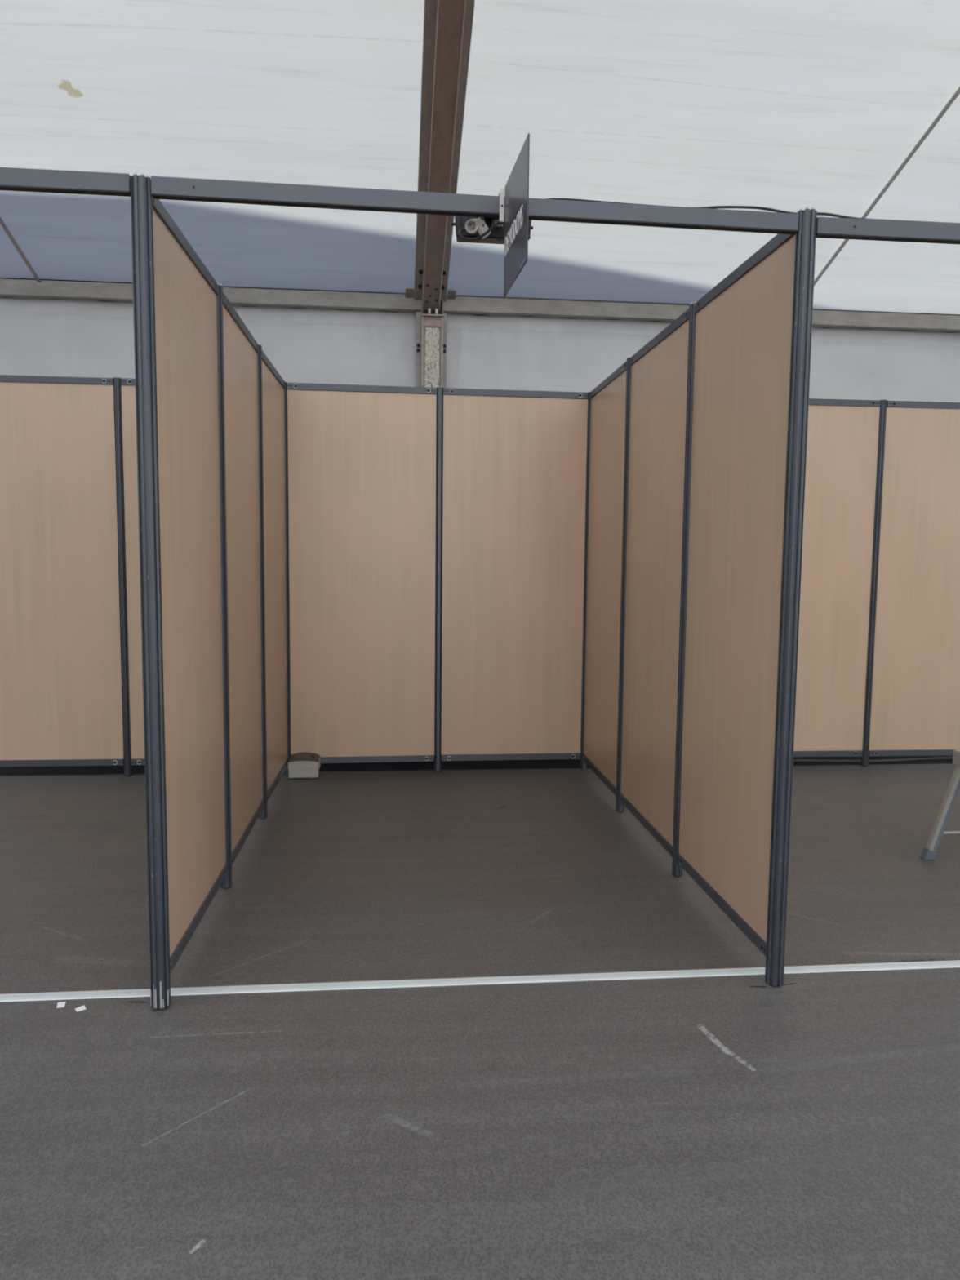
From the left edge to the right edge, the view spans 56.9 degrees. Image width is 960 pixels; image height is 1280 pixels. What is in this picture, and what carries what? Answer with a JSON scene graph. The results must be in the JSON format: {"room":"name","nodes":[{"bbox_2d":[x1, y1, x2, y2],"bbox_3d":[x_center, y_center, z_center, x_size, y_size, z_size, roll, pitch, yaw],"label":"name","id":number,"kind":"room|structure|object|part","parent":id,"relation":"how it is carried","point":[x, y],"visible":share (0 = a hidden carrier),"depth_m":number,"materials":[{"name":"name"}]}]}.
{"room":"exhibition hall","nodes":[
{"label":"exhibition hall","id":0,"kind":"room"},
{"bbox_2d":[0,763,959,1279],"bbox_3d":[1.107,1.290,1.898,19.000,0.060,10.180,0,5,-6],"label":"floor","id":1,"kind":"structure","parent":0,"point":[807,1126],"depth_m":2.57,"materials":[{"name":"plastic"}]},
{"bbox_2d":[56,1001,66,1008],"bbox_3d":[-1.321,1.150,2.793,0.023,0.005,0.028,-1,5,-15],"label":"paper scrap","id":2,"kind":"object","parent":1,"relation":"on","point":[61,1004],"visible":1,"depth_m":2.79,"materials":[{"name":"white paper"}]},
{"bbox_2d":[75,1004,85,1012],"bbox_3d":[-1.249,1.152,2.769,0.028,0.006,0.023,-3,7,-36],"label":"paper scrap","id":3,"kind":"object","parent":1,"relation":"on","point":[82,1007],"visible":1,"depth_m":2.77,"materials":[{"name":"white paper"}]},
{"bbox_2d":[113,376,132,776],"bbox_3d":[-2.248,-0.373,5.577,0.045,2.506,0.045,0,5,-6],"label":"post","id":4,"kind":"object","parent":1,"relation":"on","point":[117,381],"visible":1,"depth_m":5.56,"materials":[{"name":"metal"}]},
{"bbox_2d":[0,374,124,766],"bbox_3d":[-2.743,-0.406,5.526,0.950,2.425,0.032,0,5,-6],"label":"partition panel","id":5,"kind":"object","parent":4,"relation":"attached to","point":[60,676],"visible":1,"depth_m":5.53,"materials":[{"name":"brown wood"}]},
{"bbox_3d":[-2.731,-1.593,5.416,0.943,0.041,0.025,0,5,-6],"label":"rail","id":6,"kind":"part","parent":5,"relation":"part of","materials":[{"name":"metal"}]},
{"bbox_3d":[-2.756,0.781,5.636,0.943,0.041,0.025,0,5,-6],"label":"rail","id":7,"kind":"part","parent":5,"relation":"part of","materials":[{"name":"metal"}]},
{"bbox_2d":[129,172,170,1009],"bbox_3d":[-0.992,-0.092,2.674,0.056,2.506,0.057,0,5,-6],"label":"post","id":8,"kind":"object","parent":1,"relation":"on","point":[141,197],"visible":1,"depth_m":2.65,"materials":[{"name":"metal"}]},
{"bbox_2d":[0,167,130,196],"bbox_3d":[-1.982,-1.315,2.465,1.952,0.054,0.029,0,5,-6],"label":"header beam","id":9,"kind":"structure","parent":8,"relation":"attached to","point":[24,180],"depth_m":2.53,"materials":[{"name":"metal"}]},
{"bbox_2d":[152,196,227,973],"bbox_3d":[-1.033,-0.171,3.177,0.032,2.425,0.973,0,5,-5],"label":"partition panel","id":10,"kind":"object","parent":8,"relation":"attached to","point":[185,291],"visible":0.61,"depth_m":3.12,"materials":[{"name":"brown wood"}]},
{"bbox_3d":[-1.021,-1.358,3.068,0.025,0.041,0.966,0,5,-5],"label":"rail","id":11,"kind":"part","parent":10,"relation":"part of","materials":[{"name":"metal"}]},
{"bbox_3d":[-1.045,1.016,3.287,0.025,0.041,0.966,0,5,-5],"label":"rail","id":12,"kind":"part","parent":10,"relation":"part of","materials":[{"name":"metal"}]},
{"bbox_2d":[151,175,799,234],"bbox_3d":[0.018,-1.302,2.660,1.944,0.054,0.030,1,5,-6],"label":"header beam","id":13,"kind":"structure","parent":8,"relation":"attached to","point":[162,187],"depth_m":2.64,"materials":[{"name":"metal"}]},
{"bbox_2d":[451,215,533,244],"bbox_3d":[0.044,-1.309,2.776,0.261,0.094,0.196,0,5,-6],"label":"light","id":14,"kind":"object","parent":13,"relation":"attached to","point":[496,236],"visible":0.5,"depth_m":2.79,"materials":[{"name":"black metal"}]},
{"bbox_2d":[465,218,477,234],"bbox_3d":[-0.024,-1.280,2.748,0.041,0.046,0.046,1,5,8],"label":"socket","id":15,"kind":"object","parent":14,"relation":"attached to","point":[471,227],"visible":0.99,"depth_m":2.73,"materials":[{"name":"grey plastic"}]},
{"bbox_2d":[457,221,504,240],"bbox_3d":[0.003,-1.251,2.716,0.148,0.061,0.050,2,6,20],"label":"power cable","id":16,"kind":"object","parent":15,"relation":"attached to","point":[495,225],"visible":0.94,"depth_m":2.71,"materials":[{"name":"black plastic"}]},
{"bbox_2d":[475,217,490,239],"bbox_3d":[0.007,-1.273,2.739,0.052,0.059,0.028,-1,5,-13],"label":"plug","id":17,"kind":"object","parent":15,"relation":"attached to","point":[482,228],"visible":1,"depth_m":2.73,"materials":[{"name":"grey plastic"}]},
{"bbox_3d":[0.055,-1.315,2.792,0.034,0.022,0.003,0,5,-6],"label":"rating plate","id":18,"kind":"part","parent":14,"relation":"part of","materials":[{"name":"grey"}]},
{"bbox_2d":[497,188,504,222],"bbox_3d":[0.063,-1.300,2.664,0.014,0.095,0.050,0,5,-6],"label":"clamp","id":19,"kind":"object","parent":13,"relation":"attached to","point":[501,193],"visible":0.94,"depth_m":2.64,"materials":[{"name":"grey plastic"}]},
{"bbox_2d":[503,133,529,297],"bbox_3d":[0.100,-1.175,2.486,0.005,0.320,0.338,0,5,-9],"label":"sign","id":20,"kind":"object","parent":19,"relation":"attached to","point":[517,187],"visible":1,"depth_m":2.46,"materials":[{"name":"grey plastic"}]},
{"bbox_2d":[216,282,231,888],"bbox_3d":[-1.075,-0.186,3.686,0.045,2.506,0.045,0,5,-6],"label":"post","id":21,"kind":"object","parent":1,"relation":"on","point":[227,882],"visible":0.58,"depth_m":3.67,"materials":[{"name":"metal"}]},
{"bbox_2d":[222,292,264,864],"bbox_3d":[-1.120,-0.265,4.186,0.032,2.425,0.969,0,5,-5],"label":"partition panel","id":22,"kind":"object","parent":21,"relation":"attached to","point":[241,349],"visible":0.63,"depth_m":4.16,"materials":[{"name":"brown wood"}]},
{"bbox_3d":[-1.107,-1.452,4.077,0.025,0.041,0.962,0,5,-5],"label":"rail","id":23,"kind":"part","parent":22,"relation":"part of","materials":[{"name":"metal"}]},
{"bbox_3d":[-1.132,0.922,4.296,0.025,0.041,0.962,0,5,-5],"label":"rail","id":24,"kind":"part","parent":22,"relation":"part of","materials":[{"name":"metal"}]},
{"bbox_2d":[257,343,267,818],"bbox_3d":[-1.165,-0.280,4.693,0.045,2.506,0.045,0,5,-6],"label":"post","id":25,"kind":"object","parent":1,"relation":"on","point":[264,814],"visible":0.51,"depth_m":4.68,"materials":[{"name":"metal"}]},
{"bbox_2d":[262,350,288,800],"bbox_3d":[-1.202,-0.357,5.171,0.032,2.425,0.926,0,5,-4],"label":"partition panel","id":26,"kind":"object","parent":25,"relation":"attached to","point":[273,384],"visible":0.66,"depth_m":5.17,"materials":[{"name":"brown wood"}]},
{"bbox_3d":[-1.190,-1.544,5.062,0.025,0.041,0.920,0,5,-4],"label":"rail","id":27,"kind":"part","parent":26,"relation":"part of","materials":[{"name":"metal"}]},
{"bbox_3d":[-1.215,0.830,5.281,0.025,0.041,0.920,0,5,-4],"label":"rail","id":28,"kind":"part","parent":26,"relation":"part of","materials":[{"name":"metal"}]},
{"bbox_2d":[284,380,290,775],"bbox_3d":[-1.240,-0.370,5.656,0.045,2.506,0.045,0,5,-6],"label":"post","id":29,"kind":"object","parent":1,"relation":"on","point":[286,431],"visible":0.5,"depth_m":5.64,"materials":[{"name":"metal"}]},
{"bbox_2d":[120,377,144,765],"bbox_3d":[-1.744,-0.403,5.613,0.966,2.425,0.032,0,5,-5],"label":"partition panel","id":30,"kind":"object","parent":29,"relation":"attached to","point":[129,445],"visible":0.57,"depth_m":5.57,"materials":[{"name":"brown wood"}]},
{"bbox_3d":[-1.732,-1.590,5.504,0.959,0.041,0.025,0,5,-4],"label":"rail","id":31,"kind":"part","parent":30,"relation":"part of","materials":[{"name":"metal"}]},
{"bbox_3d":[-1.756,0.783,5.723,0.959,0.041,0.025,0,5,-4],"label":"rail","id":32,"kind":"part","parent":30,"relation":"part of","materials":[{"name":"metal"}]},
{"bbox_2d":[287,382,436,763],"bbox_3d":[-0.754,-0.403,5.715,0.935,2.425,0.032,0,5,-7],"label":"partition panel","id":33,"kind":"object","parent":29,"relation":"attached to","point":[362,459],"visible":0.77,"depth_m":5.71,"materials":[{"name":"brown wood"}]},
{"bbox_3d":[-0.742,-1.589,5.605,0.929,0.041,0.025,0,5,-7],"label":"rail","id":34,"kind":"part","parent":33,"relation":"part of","materials":[{"name":"metal"}]},
{"bbox_3d":[-0.767,0.784,5.825,0.929,0.041,0.025,0,5,-7],"label":"rail","id":35,"kind":"part","parent":33,"relation":"part of","materials":[{"name":"metal"}]},
{"bbox_2d":[288,752,320,779],"bbox_3d":[-1.131,0.809,5.709,0.197,0.151,0.114,0,5,-6],"label":"plastic box","id":36,"kind":"object","parent":1,"relation":"on","point":[300,765],"visible":1,"depth_m":5.66,"materials":[{"name":"grey plastic"}]},
{"bbox_3d":[-1.132,0.755,5.705,0.186,0.042,0.102,0,5,-6],"label":"lid","id":37,"kind":"part","parent":36,"relation":"part of","materials":[{"name":"brown plastic"}]},
{"bbox_2d":[415,298,446,395],"bbox_3d":[-0.361,-0.805,6.457,0.220,3.245,0.105,0,5,-6],"label":"column","id":38,"kind":"structure","parent":1,"relation":"on","point":[431,325],"depth_m":6.32,"materials":[{"name":"metal"}]},
{"bbox_3d":[-0.336,-2.301,6.279,0.156,0.012,0.024,0,5,-6],"label":"head plate","id":39,"kind":"part","parent":38,"relation":"part of","materials":[{"name":"metal"}]},
{"bbox_2d":[405,0,475,311],"bbox_3d":[-0.109,-2.964,3.793,0.356,1.738,5.004,0,5,-6],"label":"rafter","id":40,"kind":"object","parent":38,"relation":"on","point":[447,24],"visible":1,"depth_m":4.73,"materials":[{"name":"brown metal"}]},
{"bbox_2d":[0,277,959,332],"bbox_3d":[0.669,-2.395,6.500,19.000,0.163,0.139,0,5,-6],"label":"beam","id":41,"kind":"structure","parent":38,"relation":"on","point":[10,287],"depth_m":6.36,"materials":[{"name":"metal"}]},
{"bbox_3d":[0.663,-2.387,6.565,19.000,0.135,0.012,0,5,-6],"label":"keder rail","id":42,"kind":"part","parent":41,"relation":"part of","materials":[{"name":"grey metal"}]},
{"bbox_2d":[434,386,443,772],"bbox_3d":[-0.269,-0.371,5.780,0.045,2.506,0.045,0,5,-6],"label":"post","id":43,"kind":"object","parent":1,"relation":"on","point":[439,414],"visible":1,"depth_m":5.76,"materials":[{"name":"metal"}]},
{"bbox_2d":[440,387,587,761],"bbox_3d":[0.222,-0.403,5.832,0.943,2.425,0.032,0,5,-6],"label":"partition panel","id":44,"kind":"object","parent":43,"relation":"attached to","point":[514,495],"visible":1,"depth_m":5.83,"materials":[{"name":"brown wood"}]},
{"bbox_3d":[0.210,0.783,5.941,0.936,0.041,0.025,0,5,-6],"label":"rail","id":45,"kind":"part","parent":44,"relation":"part of","materials":[{"name":"metal"}]},
{"bbox_3d":[0.234,-1.590,5.722,0.936,0.041,0.025,0,5,-6],"label":"rail","id":46,"kind":"part","parent":44,"relation":"part of","materials":[{"name":"metal"}]},
{"bbox_2d":[0,960,959,1001],"bbox_3d":[0.695,1.147,3.049,8.600,0.004,0.050,0,5,-6],"label":"floor strip","id":47,"kind":"object","parent":1,"relation":"on","point":[934,964],"visible":1,"depth_m":2.97,"materials":[{"name":"white paint"}]},
{"bbox_2d":[579,391,591,769],"bbox_3d":[0.712,-0.371,5.889,0.045,2.506,0.045,0,5,-6],"label":"post","id":48,"kind":"object","parent":1,"relation":"on","point":[583,766],"visible":0.56,"depth_m":5.87,"materials":[{"name":"metal"}]},
{"bbox_2d":[615,355,631,812],"bbox_3d":[0.804,-0.278,4.894,0.045,2.506,0.045,0,5,-6],"label":"post","id":49,"kind":"object","parent":1,"relation":"on","point":[620,806],"visible":0.61,"depth_m":4.88,"materials":[{"name":"metal"}]},
{"bbox_2d":[582,360,626,796],"bbox_3d":[0.758,-0.357,5.389,0.032,2.425,0.958,0,5,-5],"label":"partition panel","id":50,"kind":"object","parent":49,"relation":"attached to","point":[608,398],"visible":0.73,"depth_m":5.36,"materials":[{"name":"brown wood"}]},
{"bbox_3d":[0.746,0.830,5.498,0.025,0.041,0.951,0,5,-5],"label":"rail","id":51,"kind":"part","parent":50,"relation":"part of","materials":[{"name":"metal"}]},
{"bbox_3d":[0.770,-1.544,5.279,0.025,0.041,0.951,0,5,-5],"label":"rail","id":52,"kind":"part","parent":50,"relation":"part of","materials":[{"name":"metal"}]},
{"bbox_2d":[619,307,689,857],"bbox_3d":[0.853,-0.263,4.384,0.033,2.425,0.978,0,5,-6],"label":"partition panel","id":53,"kind":"object","parent":49,"relation":"attached to","point":[659,372],"visible":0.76,"depth_m":4.32,"materials":[{"name":"brown wood"}]},
{"bbox_3d":[0.841,0.924,4.494,0.025,0.041,0.971,0,5,-6],"label":"rail","id":54,"kind":"part","parent":53,"relation":"part of","materials":[{"name":"metal"}]},
{"bbox_3d":[0.866,-1.450,4.274,0.025,0.041,0.971,0,5,-6],"label":"rail","id":55,"kind":"part","parent":53,"relation":"part of","materials":[{"name":"metal"}]},
{"bbox_2d":[671,302,696,876],"bbox_3d":[0.902,-0.184,3.880,0.045,2.506,0.045,0,5,-6],"label":"post","id":56,"kind":"object","parent":1,"relation":"on","point":[677,870],"visible":0.6,"depth_m":3.86,"materials":[{"name":"metal"}]},
{"bbox_2d":[764,206,817,986],"bbox_3d":[1.004,-0.089,2.870,0.056,2.506,0.056,0,5,-6],"label":"post","id":57,"kind":"object","parent":1,"relation":"on","point":[806,235],"visible":0.99,"depth_m":2.85,"materials":[{"name":"metal"}]},
{"bbox_2d":[676,233,795,956],"bbox_3d":[0.953,-0.169,3.372,0.032,2.425,0.973,0,5,-6],"label":"partition panel","id":58,"kind":"object","parent":57,"relation":"attached to","point":[744,323],"visible":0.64,"depth_m":3.29,"materials":[{"name":"brown wood"}]},
{"bbox_3d":[0.941,1.018,3.481,0.025,0.041,0.966,0,5,-6],"label":"rail","id":59,"kind":"part","parent":58,"relation":"part of","materials":[{"name":"metal"}]},
{"bbox_3d":[0.966,-1.355,3.262,0.025,0.041,0.966,0,5,-6],"label":"rail","id":60,"kind":"part","parent":58,"relation":"part of","materials":[{"name":"metal"}]},
{"bbox_2d":[816,216,959,244],"bbox_3d":[2.032,-1.286,2.857,1.982,0.054,0.029,0,5,-6],"label":"header beam","id":61,"kind":"structure","parent":57,"relation":"attached to","point":[826,227],"depth_m":2.77,"materials":[{"name":"metal"}]},
{"bbox_2d":[543,197,959,223],"bbox_3d":[1.362,-1.333,2.810,2.525,0.032,0.036,0,5,-6],"label":"power cable","id":62,"kind":"object","parent":61,"relation":"on","point":[558,198],"visible":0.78,"depth_m":2.75,"materials":[{"name":"black plastic"}]},
{"bbox_2d":[861,399,887,766],"bbox_3d":[2.694,-0.367,6.062,0.045,2.506,0.045,0,5,-6],"label":"post","id":63,"kind":"object","parent":1,"relation":"on","point":[882,415],"visible":1,"depth_m":6.04,"materials":[{"name":"metal"}]},
{"bbox_2d":[868,400,959,756],"bbox_3d":[3.184,-0.398,6.104,0.940,2.425,0.032,0,5,-5],"label":"partition panel","id":64,"kind":"object","parent":63,"relation":"attached to","point":[915,707],"visible":1,"depth_m":6.09,"materials":[{"name":"brown wood"}]},
{"bbox_3d":[3.172,0.789,6.213,0.933,0.041,0.025,0,5,-5],"label":"rail","id":65,"kind":"part","parent":64,"relation":"part of","materials":[{"name":"metal"}]},
{"bbox_3d":[3.196,-1.585,5.994,0.933,0.041,0.025,0,5,-5],"label":"rail","id":66,"kind":"part","parent":64,"relation":"part of","materials":[{"name":"metal"}]},
{"bbox_2d":[920,749,959,859],"bbox_3d":[2.795,0.809,4.124,1.304,0.524,0.431,0,5,-6],"label":"ladder","id":67,"kind":"object","parent":1,"relation":"on","point":[929,852],"visible":1,"depth_m":4.24,"materials":[{"name":"metal"}]},
{"bbox_3d":[2.242,0.797,4.251,0.182,0.432,0.032,0,5,-6],"label":"leg","id":68,"kind":"part","parent":67,"relation":"part of","materials":[{"name":"metal"}]},
{"bbox_3d":[2.779,0.928,4.315,1.126,0.013,0.014,0,5,-6],"label":"brace rod","id":69,"kind":"part","parent":67,"relation":"part of","materials":[{"name":"silver metal"}]},
{"bbox_3d":[1.696,-0.369,5.977,0.045,2.506,0.045,0,5,-6],"label":"post","id":70,"kind":"object","parent":1,"relation":"on","visible":0},
{"bbox_2d":[793,398,879,756],"bbox_3d":[2.195,-0.400,6.016,0.956,2.425,0.032,0,5,-5],"label":"partition panel","id":71,"kind":"object","parent":70,"relation":"attached to","point":[842,444],"visible":0.53,"depth_m":6.03,"materials":[{"name":"brown wood"}]},
{"bbox_3d":[2.183,0.787,6.126,0.949,0.041,0.025,0,5,-5],"label":"rail","id":72,"kind":"part","parent":71,"relation":"part of","materials":[{"name":"metal"}]},
{"bbox_3d":[2.208,-1.587,5.907,0.949,0.041,0.025,0,5,-5],"label":"rail","id":73,"kind":"part","parent":71,"relation":"part of","materials":[{"name":"metal"}]},
{"bbox_2d":[0,0,959,314],"bbox_3d":[0.914,-3.045,3.967,19.000,1.664,5.120,0,5,-6],"label":"ceiling","id":74,"kind":"structure","parent":0,"point":[787,105],"depth_m":4.88,"materials":[{"name":"white fabric"}]},
{"bbox_2d":[0,217,41,282],"bbox_3d":[-2.777,-3.018,3.574,0.025,1.611,4.940,0,5,-6],"label":"strap","id":75,"kind":"object","parent":74,"relation":"attached to","point":[2,223],"visible":1,"depth_m":5.74,"materials":[{"name":"grey metal"}]},
{"bbox_2d":[813,86,959,285],"bbox_3d":[2.570,-3.010,4.089,0.025,1.611,4.940,0,5,-6],"label":"strap","id":76,"kind":"object","parent":74,"relation":"attached to","point":[957,93],"visible":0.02,"depth_m":5.20,"materials":[{"name":"grey metal"}]},
{"bbox_2d":[0,297,959,402],"bbox_3d":[0.646,-0.810,6.672,18.992,3.235,0.048,0,5,-6],"label":"wall","id":77,"kind":"structure","parent":0,"point":[40,337],"depth_m":6.49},
{"bbox_2d":[0,755,952,775],"bbox_3d":[0.674,0.838,6.400,18.800,0.004,0.730,0,5,-6],"label":"trim","id":78,"kind":"structure","parent":77,"relation":"attached to","point":[553,763],"depth_m":6.04,"materials":[{"name":"black rubber"}]},
{"bbox_2d":[793,756,952,762],"bbox_3d":[2.317,0.855,6.287,3.151,0.018,0.088,0,5,-6],"label":"power cable","id":79,"kind":"object","parent":78,"relation":"on","point":[935,757],"visible":0.27,"depth_m":6.29,"materials":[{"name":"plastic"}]}
]}

